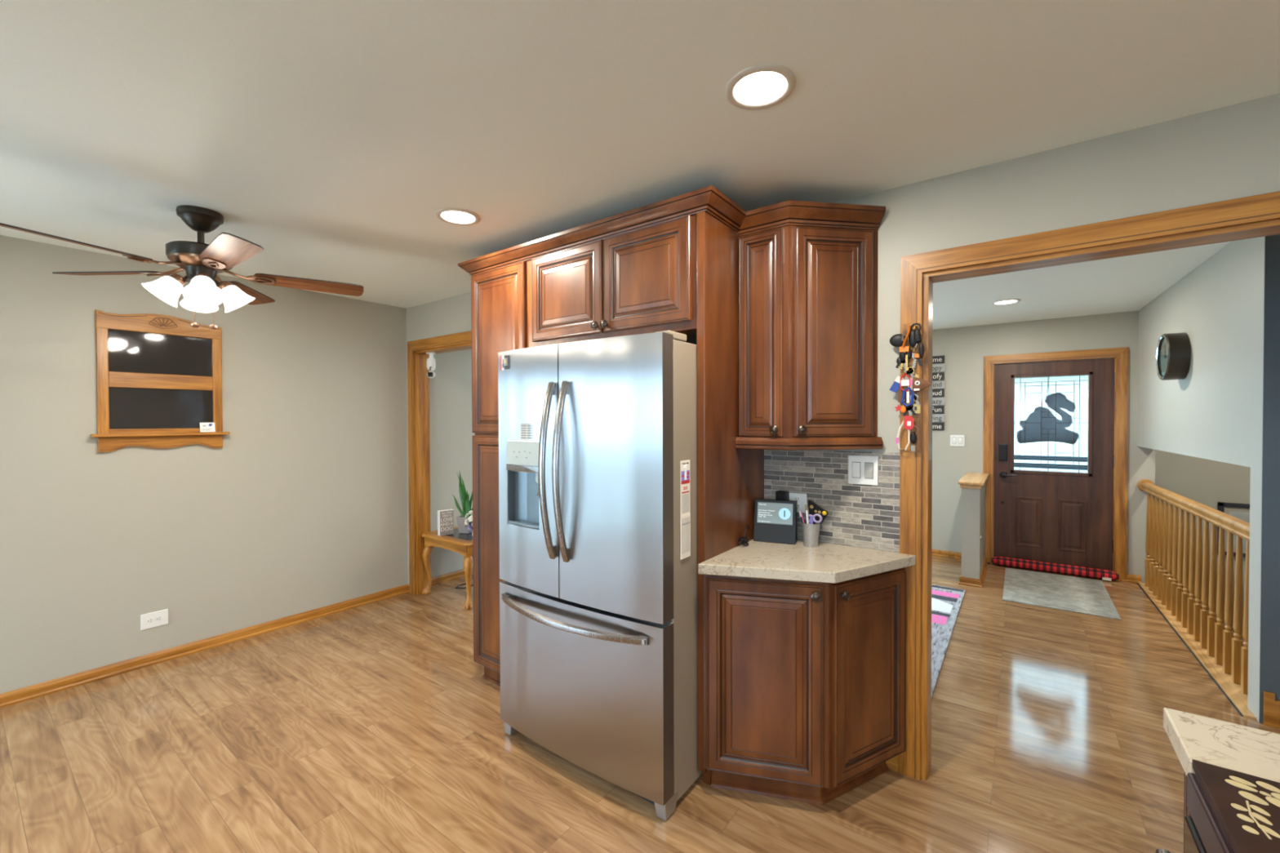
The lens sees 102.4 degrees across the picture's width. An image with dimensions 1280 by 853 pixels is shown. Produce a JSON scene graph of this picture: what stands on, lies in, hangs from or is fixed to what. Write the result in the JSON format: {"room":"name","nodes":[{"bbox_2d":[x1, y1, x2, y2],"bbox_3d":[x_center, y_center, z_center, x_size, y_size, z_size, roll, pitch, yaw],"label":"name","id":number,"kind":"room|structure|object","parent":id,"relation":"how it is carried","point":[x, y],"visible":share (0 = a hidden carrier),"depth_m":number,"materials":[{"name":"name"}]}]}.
{"room":"kitchen","nodes":[
{"label":"kitchen","id":0,"kind":"room"},
{"bbox_2d":[0,235,475,693],"bbox_3d":[-2.247,0.270,4.194,0.120,2.560,8.873,0,1,36],"label":"wall","id":1,"kind":"structure","parent":0,"point":[303,507],"depth_m":3.34,"materials":[{"name":"paint"}]},
{"bbox_2d":[140,608,168,630],"bbox_3d":[-2.955,1.176,3.133,0.010,0.094,0.124,0,1,36],"label":"outlet","id":2,"kind":"object","parent":1,"relation":"attached to","point":[159,618],"visible":1,"depth_m":3.13,"materials":[{"name":"white plastic"}]},
{"bbox_2d":[89,309,230,452],"bbox_3d":[-2.905,-0.269,3.143,0.062,0.828,0.626,0,1,36],"label":"mirror","id":3,"kind":"object","parent":1,"relation":"attached to","point":[159,376],"visible":0.97,"depth_m":3.12,"materials":[{"name":"brown wood"}]},
{"bbox_2d":[89,431,230,437],"bbox_3d":[-2.904,0.048,3.147,0.062,0.018,0.626,0,1,36],"label":"shelf","id":4,"kind":"object","parent":3,"relation":"attached to","point":[100,434],"depth_m":3.12,"materials":[{"name":"brown wood"}]},
{"bbox_2d":[200,422,215,431],"bbox_3d":[-2.786,0.005,3.314,0.012,0.062,0.076,0,1,36],"label":"card","id":5,"kind":"object","parent":3,"relation":"on","point":[204,427],"visible":1,"depth_m":3.31,"materials":[{"name":"white paper"}]},
{"bbox_2d":[0,583,409,708],"bbox_3d":[-2.960,1.411,3.118,0.022,0.068,3.269,0,1,36],"label":"baseboard","id":6,"kind":"structure","parent":1,"relation":"attached to","point":[40,690],"depth_m":3.22,"materials":[{"name":"brown wood"}]},
{"bbox_2d":[0,0,1279,329],"bbox_3d":[0.946,-1.045,2.146,7.637,0.100,9.400,0,1,36],"label":"ceiling","id":7,"kind":"structure","parent":0,"point":[329,137],"depth_m":1.59,"materials":[{"name":"paint"}]},
{"bbox_2d":[0,204,363,329],"bbox_3d":[-1.990,-0.720,2.349,1.271,0.538,1.328,0,1,36],"label":"ceiling fan","id":8,"kind":"object","parent":7,"relation":"hanging from","point":[202,262],"visible":1,"depth_m":2.32,"materials":[{"name":"brown wood"}]},
{"bbox_2d":[435,207,479,225],"bbox_3d":[-0.859,-0.989,2.430,0.200,0.007,0.200,0,1,36],"label":"recessed light","id":9,"kind":"object","parent":7,"relation":"in","point":[459,216],"visible":1,"depth_m":2.42,"materials":[{"name":"white plastic"}]},
{"bbox_2d":[724,63,795,110],"bbox_3d":[0.349,-0.982,1.496,0.200,0.007,0.200,0,1,36],"label":"recessed light","id":10,"kind":"object","parent":7,"relation":"in","point":[760,86],"visible":1,"depth_m":1.49,"materials":[{"name":"white plastic"}]},
{"bbox_2d":[991,298,1021,305],"bbox_3d":[3.007,-1.023,4.229,0.200,0.007,0.200,0,1,36],"label":"recessed light","id":11,"kind":"object","parent":7,"relation":"in","point":[1008,301],"visible":1,"depth_m":4.21,"materials":[{"name":"white plastic"}]},
{"bbox_2d":[0,555,1279,852],"bbox_3d":[0.791,1.508,1.957,7.437,0.120,8.653,0,1,36],"label":"floor","id":12,"kind":"structure","parent":0,"point":[374,727],"depth_m":2.23,"materials":[{"name":"laminate"}]},
{"bbox_2d":[422,526,472,609],"bbox_3d":[-1.420,1.165,4.409,0.660,0.524,0.610,0,1,36],"label":"side table","id":13,"kind":"object","parent":12,"relation":"on","point":[460,543],"visible":0.52,"depth_m":4.17,"materials":[{"name":"brown wood"}]},
{"bbox_2d":[437,509,453,536],"bbox_3d":[-1.625,0.802,4.301,0.117,0.205,0.052,-1,1,-42],"label":"box sign","id":14,"kind":"object","parent":13,"relation":"on","point":[445,517],"visible":1,"depth_m":4.28,"materials":[{"name":"white wood"}]},
{"bbox_2d":[452,471,472,533],"bbox_3d":[-1.497,0.640,4.386,0.243,0.525,0.123,0,1,16],"label":"potted plant","id":15,"kind":"object","parent":13,"relation":"on","point":[466,503],"visible":0.69,"depth_m":4.36,"materials":[{"name":"green plant"}]},
{"bbox_2d":[463,510,472,535],"bbox_3d":[-1.351,0.789,4.240,0.194,0.230,0.195,0,1,36],"label":"flower bouquet","id":16,"kind":"object","parent":13,"relation":"on","point":[467,520],"visible":0.37,"depth_m":4.18,"materials":[{"name":"white plant"}]},
{"bbox_2d":[455,583,473,588],"bbox_3d":[-1.442,1.414,4.793,0.123,0.009,0.657,0,1,29],"label":"cable","id":17,"kind":"object","parent":12,"relation":"on","point":[456,587],"visible":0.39,"depth_m":4.55,"materials":[{"name":"black plastic"}]},
{"bbox_2d":[471,260,533,686],"bbox_3d":[-0.571,0.293,2.998,0.496,2.292,0.598,0,1,36],"label":"pantry cabinet","id":18,"kind":"object","parent":12,"relation":"on","point":[501,298],"visible":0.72,"depth_m":2.81,"materials":[{"name":"brown wood"}]},
{"bbox_2d":[457,185,746,275],"bbox_3d":[-0.187,-0.883,2.671,1.610,0.064,0.641,0,1,36],"label":"crown molding","id":19,"kind":"structure","parent":18,"relation":"attached to","point":[708,199],"depth_m":2.23,"materials":[{"name":"brown wood"}]},
{"bbox_2d":[497,330,702,821],"bbox_3d":[-0.090,0.543,2.389,0.917,1.805,0.874,0,1,36],"label":"refrigerator","id":20,"kind":"object","parent":12,"relation":"on","point":[598,599],"visible":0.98,"depth_m":2.01,"materials":[{"name":"silver metal"}]},
{"bbox_2d":[520,423,532,440],"bbox_3d":[-0.477,0.024,2.233,0.125,0.074,0.003,0,1,36],"label":"magnet","id":21,"kind":"object","parent":20,"relation":"attached to","point":[525,428],"visible":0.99,"depth_m":2.25,"materials":[{"name":"paper"}]},
{"bbox_2d":[680,459,690,559],"bbox_3d":[0.176,0.317,1.976,0.006,0.375,0.070,0,1,36],"label":"magnet","id":22,"kind":"object","parent":20,"relation":"attached to","point":[685,515],"visible":1,"depth_m":1.97,"materials":[{"name":"paper"}]},
{"bbox_2d":[696,211,764,785],"bbox_3d":[0.416,0.299,2.274,0.036,2.292,0.590,0,1,36],"label":"end panel","id":23,"kind":"object","parent":12,"relation":"on","point":[730,478],"visible":0.43,"depth_m":2.12,"materials":[{"name":"brown wood"}]},
{"bbox_2d":[703,568,906,805],"bbox_3d":[0.677,1.008,2.076,0.625,0.879,0.615,0,1,36],"label":"base cabinet","id":24,"kind":"object","parent":12,"relation":"on","point":[805,682],"visible":1,"depth_m":1.96,"materials":[{"name":"brown wood"}]},
{"bbox_2d":[697,538,915,583],"bbox_3d":[0.677,0.547,2.046,0.656,0.040,0.637,0,1,36],"label":"countertop","id":25,"kind":"structure","parent":24,"relation":"on","point":[826,562],"depth_m":2.01,"materials":[{"name":"stone"}]},
{"bbox_2d":[737,524,749,546],"bbox_3d":[0.471,0.483,2.282,0.038,0.081,0.125,0,1,36],"label":"cord","id":26,"kind":"object","parent":25,"relation":"on","point":[740,539],"visible":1,"depth_m":2.27,"materials":[{"name":"black plastic"}]},
{"bbox_2d":[753,498,797,544],"bbox_3d":[0.619,0.429,2.353,0.187,0.188,0.083,0,1,22],"label":"smart display","id":27,"kind":"object","parent":25,"relation":"on","point":[775,520],"visible":1,"depth_m":2.33,"materials":[{"name":"black plastic"}]},
{"bbox_2d":[800,520,820,546],"bbox_3d":[0.751,0.473,2.264,0.083,0.102,0.083,0,1,36],"label":"pencil cup","id":28,"kind":"object","parent":25,"relation":"on","point":[811,532],"visible":0.84,"depth_m":2.23,"materials":[{"name":"silver metal"}]},
{"bbox_2d":[805,510,808,524],"bbox_3d":[0.738,0.443,2.258,0.019,0.148,0.009,0,1,0],"label":"pen","id":29,"kind":"object","parent":28,"relation":"in","point":[806,513],"visible":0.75,"depth_m":2.25,"materials":[{"name":"white plastic"}]},
{"bbox_2d":[809,515,813,524],"bbox_3d":[0.747,0.453,2.243,0.015,0.128,0.026,0,1,14],"label":"marker","id":30,"kind":"object","parent":28,"relation":"in","point":[811,517],"visible":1,"depth_m":2.23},
{"bbox_2d":[805,513,822,523],"bbox_3d":[0.759,0.447,2.245,0.071,0.135,0.014,0,1,36],"label":"scissors","id":31,"kind":"object","parent":28,"relation":"in","point":[816,514],"visible":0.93,"depth_m":2.23,"materials":[{"name":"purple plastic"}]},
{"bbox_2d":[807,499,827,526],"bbox_3d":[0.780,0.382,2.263,0.086,0.113,0.023,0,1,36],"label":"tag","id":32,"kind":"object","parent":28,"relation":"in","point":[814,508],"visible":0.77,"depth_m":2.26,"materials":[{"name":"black plastic"}]},
{"bbox_2d":[931,584,965,697],"bbox_3d":[1.760,1.419,3.675,0.782,0.010,2.410,0,1,36],"label":"runner rug","id":33,"kind":"object","parent":12,"relation":"on","point":[946,602],"visible":0.16,"depth_m":3.75,"materials":[{"name":"fabric"}]},
{"bbox_2d":[957,472,989,587],"bbox_3d":[3.203,0.945,4.929,0.196,0.920,0.992,0,1,36],"label":"wall","id":34,"kind":"structure","parent":12,"relation":"on","point":[974,560],"depth_m":4.56,"materials":[{"name":"paint"}]},
{"bbox_2d":[987,556,1119,581],"bbox_3d":[3.913,1.355,4.941,1.012,0.097,0.101,0,1,36],"label":"stopper","id":35,"kind":"object","parent":12,"relation":"on","point":[1080,571],"visible":0.92,"depth_m":4.88,"materials":[{"name":"red fabric"}]},
{"bbox_2d":[1002,567,1121,620],"bbox_3d":[3.565,1.405,4.421,0.710,0.008,1.115,0,1,36],"label":"door mat","id":36,"kind":"object","parent":12,"relation":"on","point":[1058,592],"visible":1,"depth_m":4.33,"materials":[{"name":"grey fabric"}]},
{"bbox_2d":[1183,772,1191,848],"bbox_3d":[1.579,1.025,0.447,1.520,0.879,0.180,0,1,36],"label":"base cabinet","id":37,"kind":"object","parent":12,"relation":"on","point":[1186,812],"visible":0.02,"depth_m":0.95,"materials":[{"name":"brown wood"}]},
{"bbox_2d":[1163,707,1279,782],"bbox_3d":[1.593,0.564,0.437,1.600,0.040,0.197,0,1,36],"label":"countertop","id":38,"kind":"structure","parent":37,"relation":"on","point":[1251,751],"depth_m":0.88,"materials":[{"name":"stone"}]},
{"bbox_2d":[1155,759,1279,852],"bbox_3d":[0.933,0.988,0.369,0.747,0.898,0.814,0,1,36],"label":"stove","id":39,"kind":"object","parent":12,"relation":"on","point":[1203,832],"depth_m":0.74,"materials":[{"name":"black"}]},
{"bbox_2d":[431,549,961,586],"bbox_3d":[0.752,1.378,4.960,3.807,0.068,3.864,0,1,36],"label":"baseboard","id":40,"kind":"structure","parent":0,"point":[444,578],"depth_m":4.84,"materials":[{"name":"brown wood"}]},
{"bbox_2d":[405,93,1279,583],"bbox_3d":[1.026,0.224,2.265,7.437,2.440,0.120,0,1,36],"label":"wall","id":41,"kind":"structure","parent":0,"point":[1230,152],"depth_m":1.84,"materials":[{"name":"paint"}]},
{"bbox_2d":[426,352,435,377],"bbox_3d":[-1.744,-0.509,4.291,0.072,0.212,0.077,0,1,1],"label":"security camera","id":42,"kind":"object","parent":41,"relation":"attached to","point":[430,363],"visible":1,"depth_m":4.27,"materials":[{"name":"white plastic"}]},
{"bbox_2d":[407,330,471,595],"bbox_3d":[-1.355,0.357,3.938,1.524,2.147,0.020,0,1,36],"label":"trim","id":43,"kind":"structure","parent":41,"relation":"attached to","point":[465,337],"depth_m":4.34,"materials":[{"name":"brown wood"}]},
{"bbox_2d":[414,342,471,595],"bbox_3d":[-1.309,0.392,3.991,1.382,2.075,0.122,0,1,36],"label":"trim","id":44,"kind":"structure","parent":41,"relation":"attached to","point":[421,380],"depth_m":4.37,"materials":[{"name":"brown wood"}]},
{"bbox_2d":[531,214,697,346],"bbox_3d":[0.002,-0.623,2.542,0.957,0.452,0.628,0,1,36],"label":"upper cabinet","id":45,"kind":"object","parent":41,"relation":"attached to","point":[643,280],"visible":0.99,"depth_m":2.26,"materials":[{"name":"brown wood"}]},
{"bbox_2d":[735,200,885,450],"bbox_3d":[0.724,-0.408,2.194,0.545,1.007,0.339,0,1,36],"label":"upper cabinet","id":46,"kind":"object","parent":41,"relation":"attached to","point":[808,271],"visible":1,"depth_m":2.15,"materials":[{"name":"brown wood"}]},
{"bbox_2d":[764,449,899,552],"bbox_3d":[0.844,0.316,2.320,0.597,0.414,0.008,0,1,36],"label":"backsplash","id":47,"kind":"structure","parent":41,"relation":"attached to","point":[864,516],"depth_m":2.28,"materials":[{"name":"tile"}]},
{"bbox_2d":[789,492,806,512],"bbox_3d":[0.715,0.354,2.405,0.128,0.088,0.010,0,1,36],"label":"outlet","id":48,"kind":"object","parent":47,"relation":"attached to","point":[801,499],"visible":0.44,"depth_m":2.38,"materials":[{"name":"white plastic"}]},
{"bbox_2d":[775,490,789,500],"bbox_3d":[0.664,0.326,2.400,0.052,0.050,0.045,0,1,36],"label":"power adapter","id":49,"kind":"object","parent":48,"relation":"attached to","point":[780,495],"visible":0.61,"depth_m":2.38,"materials":[{"name":"black plastic"}]},
{"bbox_2d":[848,455,878,485],"bbox_3d":[0.960,0.189,2.219,0.122,0.125,0.014,0,1,36],"label":"light switch","id":50,"kind":"object","parent":47,"relation":"attached to","point":[862,469],"visible":1,"depth_m":2.22,"materials":[{"name":"white plastic"}]},
{"bbox_2d":[885,755,898,773],"bbox_3d":[1.059,1.387,2.171,0.060,0.115,0.018,0,1,36],"label":"baseboard","id":51,"kind":"structure","parent":41,"relation":"attached to","point":[892,764],"depth_m":2.16,"materials":[{"name":"brown wood"}]},
{"bbox_2d":[900,322,920,451],"bbox_3d":[1.096,-0.160,2.090,0.072,0.520,0.030,0,1,36],"label":"key rack","id":52,"kind":"object","parent":41,"relation":"attached to","point":[904,433],"visible":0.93,"depth_m":2.10,"materials":[{"name":"brown wood"}]},
{"bbox_2d":[889,376,904,392],"bbox_3d":[1.057,-0.173,2.116,0.058,0.071,0.003,0,1,36],"label":"tag","id":53,"kind":"object","parent":52,"relation":"hanging from","point":[895,387],"visible":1,"depth_m":2.12,"materials":[{"name":"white plastic"}]},
{"bbox_2d":[894,404,901,411],"bbox_3d":[1.061,-0.076,2.111,0.033,0.030,0.007,0,1,36],"label":"charm","id":54,"kind":"object","parent":52,"relation":"hanging from","point":[898,408],"visible":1,"depth_m":2.11,"materials":[{"name":"red plastic"}]},
{"bbox_2d":[889,328,906,346],"bbox_3d":[1.058,-0.361,2.108,0.022,0.068,0.064,-1,1,-44],"label":"key fob","id":55,"kind":"object","parent":52,"relation":"hanging from","point":[896,340],"visible":0.96,"depth_m":2.10,"materials":[{"name":"black plastic"}]},
{"bbox_2d":[895,356,905,368],"bbox_3d":[1.069,-0.267,2.100,0.046,0.066,0.003,0,1,36],"label":"bunch","id":56,"kind":"object","parent":52,"relation":"hanging from","point":[903,362],"visible":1,"depth_m":2.10,"materials":[{"name":"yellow metal"}]},
{"bbox_2d":[897,389,905,402],"bbox_3d":[1.072,-0.125,2.107,0.028,0.053,0.002,0,1,36],"label":"tag","id":57,"kind":"object","parent":52,"relation":"hanging from","point":[900,391],"visible":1,"depth_m":2.11,"materials":[{"name":"brown leather"}]},
{"bbox_2d":[895,421,910,450],"bbox_3d":[1.071,0.035,2.096,0.051,0.127,0.010,0,1,36],"label":"lanyard","id":58,"kind":"object","parent":52,"relation":"hanging from","point":[902,424],"visible":1,"depth_m":2.10,"materials":[{"name":"white fabric"}]},
{"bbox_2d":[900,405,906,413],"bbox_3d":[1.073,-0.070,2.097,0.022,0.031,0.014,0,1,36],"label":"charm","id":59,"kind":"object","parent":52,"relation":"hanging from","point":[903,409],"visible":1,"depth_m":2.09,"materials":[{"name":"orange plastic"}]},
{"bbox_2d":[896,346,911,370],"bbox_3d":[1.075,-0.276,2.095,0.057,0.102,0.023,0,1,36],"label":"bunch","id":60,"kind":"object","parent":52,"relation":"hanging from","point":[907,355],"visible":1,"depth_m":2.09,"materials":[{"name":"black plastic"}]},
{"bbox_2d":[899,373,910,391],"bbox_3d":[1.075,-0.178,2.085,0.039,0.076,0.007,0,1,36],"label":"tag","id":61,"kind":"object","parent":52,"relation":"hanging from","point":[903,382],"visible":1,"depth_m":2.08,"materials":[{"name":"white plastic"}]},
{"bbox_2d":[899,325,911,352],"bbox_3d":[1.074,-0.355,2.081,0.042,0.104,0.026,0,1,21],"label":"key fob","id":62,"kind":"object","parent":52,"relation":"hanging from","point":[904,348],"visible":1,"depth_m":2.08,"materials":[{"name":"orange plastic"}]},
{"bbox_2d":[901,386,914,407],"bbox_3d":[1.082,-0.119,2.081,0.047,0.081,0.010,0,1,36],"label":"tag","id":63,"kind":"object","parent":52,"relation":"hanging from","point":[910,389],"visible":1,"depth_m":2.08,"materials":[{"name":"plastic"}]},
{"bbox_2d":[903,415,914,430],"bbox_3d":[1.087,-0.015,2.080,0.039,0.058,0.008,0,1,36],"label":"tag","id":64,"kind":"object","parent":52,"relation":"hanging from","point":[908,421],"visible":1,"depth_m":2.08,"materials":[{"name":"red plastic"}]},
{"bbox_2d":[903,400,916,416],"bbox_3d":[1.093,-0.074,2.085,0.049,0.066,0.003,0,1,36],"label":"bunch","id":65,"kind":"object","parent":52,"relation":"hanging from","point":[909,408],"visible":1,"depth_m":2.08,"materials":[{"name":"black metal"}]},
{"bbox_2d":[902,363,919,379],"bbox_3d":[1.099,-0.220,2.083,0.060,0.072,0.003,0,1,36],"label":"bunch","id":66,"kind":"object","parent":52,"relation":"hanging from","point":[911,370],"visible":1,"depth_m":2.08,"materials":[{"name":"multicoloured metal"}]},
{"bbox_2d":[907,377,915,390],"bbox_3d":[1.095,-0.171,2.070,0.028,0.050,0.006,0,1,36],"label":"tag","id":67,"kind":"object","parent":52,"relation":"hanging from","point":[911,379],"visible":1,"depth_m":2.07,"materials":[{"name":"pink plastic"}]},
{"bbox_2d":[908,324,917,346],"bbox_3d":[1.101,-0.365,2.075,0.032,0.091,0.019,0,1,36],"label":"key fob","id":68,"kind":"object","parent":52,"relation":"hanging from","point":[911,337],"visible":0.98,"depth_m":2.07,"materials":[{"name":"black plastic"}]},
{"bbox_2d":[909,426,917,451],"bbox_3d":[1.104,0.048,2.079,0.030,0.104,0.014,0,1,36],"label":"bunch","id":69,"kind":"object","parent":52,"relation":"hanging from","point":[913,436],"visible":1,"depth_m":2.08,"materials":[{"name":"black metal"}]},
{"bbox_2d":[909,391,919,406],"bbox_3d":[1.107,-0.114,2.074,0.042,0.067,0.003,0,1,36],"label":"bunch","id":70,"kind":"object","parent":52,"relation":"hanging from","point":[916,396],"visible":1,"depth_m":2.07,"materials":[{"name":"silver metal"}]},
{"bbox_2d":[911,404,920,413],"bbox_3d":[1.111,-0.072,2.072,0.032,0.038,0.004,0,1,36],"label":"tag","id":71,"kind":"object","parent":52,"relation":"hanging from","point":[917,408],"visible":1,"depth_m":2.07,"materials":[{"name":"gold metal"}]},
{"bbox_2d":[911,323,921,343],"bbox_3d":[1.107,-0.373,2.065,0.039,0.086,0.015,0,1,36],"label":"key fob","id":72,"kind":"object","parent":52,"relation":"hanging from","point":[917,332],"visible":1,"depth_m":2.06,"materials":[{"name":"black plastic"}]},
{"bbox_2d":[911,347,922,368],"bbox_3d":[1.115,-0.277,2.073,0.040,0.081,0.003,0,1,36],"label":"bunch","id":73,"kind":"object","parent":52,"relation":"hanging from","point":[913,354],"visible":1,"depth_m":2.08,"materials":[{"name":"silver metal"}]},
{"bbox_2d":[914,337,924,358],"bbox_3d":[1.117,-0.314,2.058,0.036,0.085,0.018,0,1,36],"label":"key fob","id":74,"kind":"object","parent":52,"relation":"hanging from","point":[921,349],"visible":1,"depth_m":2.05,"materials":[{"name":"black plastic"}]},
{"bbox_2d":[912,377,931,392],"bbox_3d":[1.124,-0.167,2.050,0.065,0.064,0.030,0,1,36],"label":"charm","id":75,"kind":"object","parent":52,"relation":"hanging from","point":[918,384],"visible":1,"depth_m":2.05,"materials":[{"name":"brown leather"}]},
{"bbox_2d":[898,191,1279,780],"bbox_3d":[2.086,0.379,1.398,2.496,2.145,0.020,0,1,36],"label":"trim","id":76,"kind":"structure","parent":41,"relation":"attached to","point":[1264,206],"depth_m":2.02,"materials":[{"name":"brown wood"}]},
{"bbox_2d":[920,218,1279,780],"bbox_3d":[2.128,0.415,1.455,2.340,2.070,0.122,0,1,36],"label":"trim","id":77,"kind":"structure","parent":41,"relation":"attached to","point":[1268,228],"depth_m":2.08,"materials":[{"name":"brown wood"}]},
{"bbox_2d":[931,311,1155,583],"bbox_3d":[2.495,0.922,6.143,5.202,3.940,0.120,0,1,36],"label":"wall","id":78,"kind":"structure","parent":0,"point":[964,349],"depth_m":5.27,"materials":[{"name":"paint"}]},
{"bbox_2d":[932,355,945,430],"bbox_3d":[3.109,-0.359,5.587,0.355,0.798,0.015,0,1,36],"label":"word sign","id":79,"kind":"object","parent":78,"relation":"attached to","point":[936,368],"visible":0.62,"depth_m":5.51,"materials":[{"name":"black wood"}]},
{"bbox_2d":[950,435,964,446],"bbox_3d":[3.344,0.149,5.422,0.128,0.118,0.014,0,1,36],"label":"light switch","id":80,"kind":"object","parent":78,"relation":"attached to","point":[955,440],"visible":1,"depth_m":5.42,"materials":[{"name":"white plastic"}]},
{"bbox_2d":[993,358,1115,571],"bbox_3d":[3.983,0.381,4.981,0.916,2.021,0.110,0,1,36],"label":"door","id":81,"kind":"structure","parent":78,"relation":"in","point":[1053,517],"depth_m":4.95,"materials":[{"name":"brown wood"}]},
{"bbox_2d":[1016,382,1078,444],"bbox_3d":[3.998,-0.163,5.054,0.480,0.673,0.015,0,1,36],"label":"decoration","id":82,"kind":"object","parent":81,"relation":"hanging from","point":[1033,431],"visible":0.95,"depth_m":5.04,"materials":[{"name":"grey glass"}]},
{"bbox_2d":[1013,454,1087,470],"bbox_3d":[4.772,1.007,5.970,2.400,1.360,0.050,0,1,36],"label":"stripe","id":83,"kind":"object","parent":81,"relation":"attached to","point":[1050,458],"visible":0.14,"depth_m":5.94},
{"bbox_2d":[982,346,1128,581],"bbox_3d":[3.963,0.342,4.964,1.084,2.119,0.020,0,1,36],"label":"trim","id":84,"kind":"structure","parent":78,"relation":"attached to","point":[1122,354],"depth_m":4.69,"materials":[{"name":"brown wood"}]},
{"bbox_2d":[1013,466,1233,626],"bbox_3d":[-3.462,1.703,8.795,44.000,0.051,70.000,0,1,36],"label":"ground","id":85,"kind":"structure","parent":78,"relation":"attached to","point":[1015,468],"depth_m":17.96,"materials":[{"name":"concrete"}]},
{"bbox_2d":[1013,375,1088,465],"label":"window","id":86,"kind":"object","parent":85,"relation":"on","point":[1033,400],"visible":0.04,"depth_m":18.73,"materials":[{"name":"glass"}]},
{"bbox_2d":[1122,573,1141,583],"bbox_3d":[4.428,1.371,4.635,0.125,0.068,0.022,0,1,36],"label":"baseboard","id":87,"kind":"structure","parent":78,"relation":"attached to","point":[1130,578],"depth_m":4.63,"materials":[{"name":"brown wood"}]},
{"bbox_2d":[1137,236,1264,721],"bbox_3d":[3.775,0.200,3.508,0.120,2.440,2.589,0,1,34],"label":"wall","id":88,"kind":"structure","parent":0,"point":[1215,412],"depth_m":2.95,"materials":[{"name":"paint"}]},
{"bbox_2d":[1155,332,1191,380],"bbox_3d":[3.656,-0.480,3.532,0.109,0.320,0.320,0,1,34],"label":"wall clock","id":89,"kind":"object","parent":88,"relation":"attached to","point":[1173,353],"visible":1,"depth_m":3.44,"materials":[{"name":"brown metal"}]},
{"bbox_2d":[1137,582,1256,719],"bbox_3d":[3.776,1.415,3.529,0.160,0.010,2.534,0,1,36],"label":"trim","id":90,"kind":"structure","parent":88,"relation":"attached to","point":[1233,692],"depth_m":3.07,"materials":[{"name":"brown wood"}]},
{"bbox_2d":[1137,479,1249,694],"bbox_3d":[3.802,0.946,3.584,0.112,0.926,2.450,0,1,35],"label":"stair railing","id":91,"kind":"object","parent":90,"relation":"on","point":[1174,562],"visible":0.91,"depth_m":3.29,"materials":[{"name":"brown wood"}]},
{"bbox_2d":[1155,449,1250,641],"bbox_3d":[5.215,0.935,4.380,1.400,3.940,0.420,0,1,36],"label":"wall","id":92,"kind":"structure","parent":0,"point":[1208,482],"depth_m":4.61,"materials":[{"name":"paint"}]},
{"bbox_2d":[1217,502,1249,557],"bbox_3d":[5.328,0.902,4.393,0.535,0.465,0.025,0,1,36],"label":"framed picture","id":93,"kind":"object","parent":92,"relation":"attached to","point":[1241,511],"visible":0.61,"depth_m":4.49},
{"bbox_2d":[1228,511,1249,548],"bbox_3d":[5.327,0.902,4.393,0.405,0.315,0.002,0,1,36],"label":"print","id":94,"kind":"object","parent":93,"relation":"attached to","point":[1242,515],"depth_m":4.47},
{"bbox_2d":[1258,234,1279,724],"bbox_3d":[3.931,0.220,1.841,2.260,2.440,0.094,0,1,36],"label":"wall","id":95,"kind":"structure","parent":0,"point":[1269,652],"depth_m":2.46,"materials":[{"name":"paint"}]},
{"bbox_2d":[1262,691,1279,728],"bbox_3d":[3.263,1.272,2.283,0.648,0.330,0.014,0,1,36],"label":"trim","id":96,"kind":"structure","parent":95,"relation":"attached to","point":[1271,707],"depth_m":2.46,"materials":[{"name":"brown wood"}]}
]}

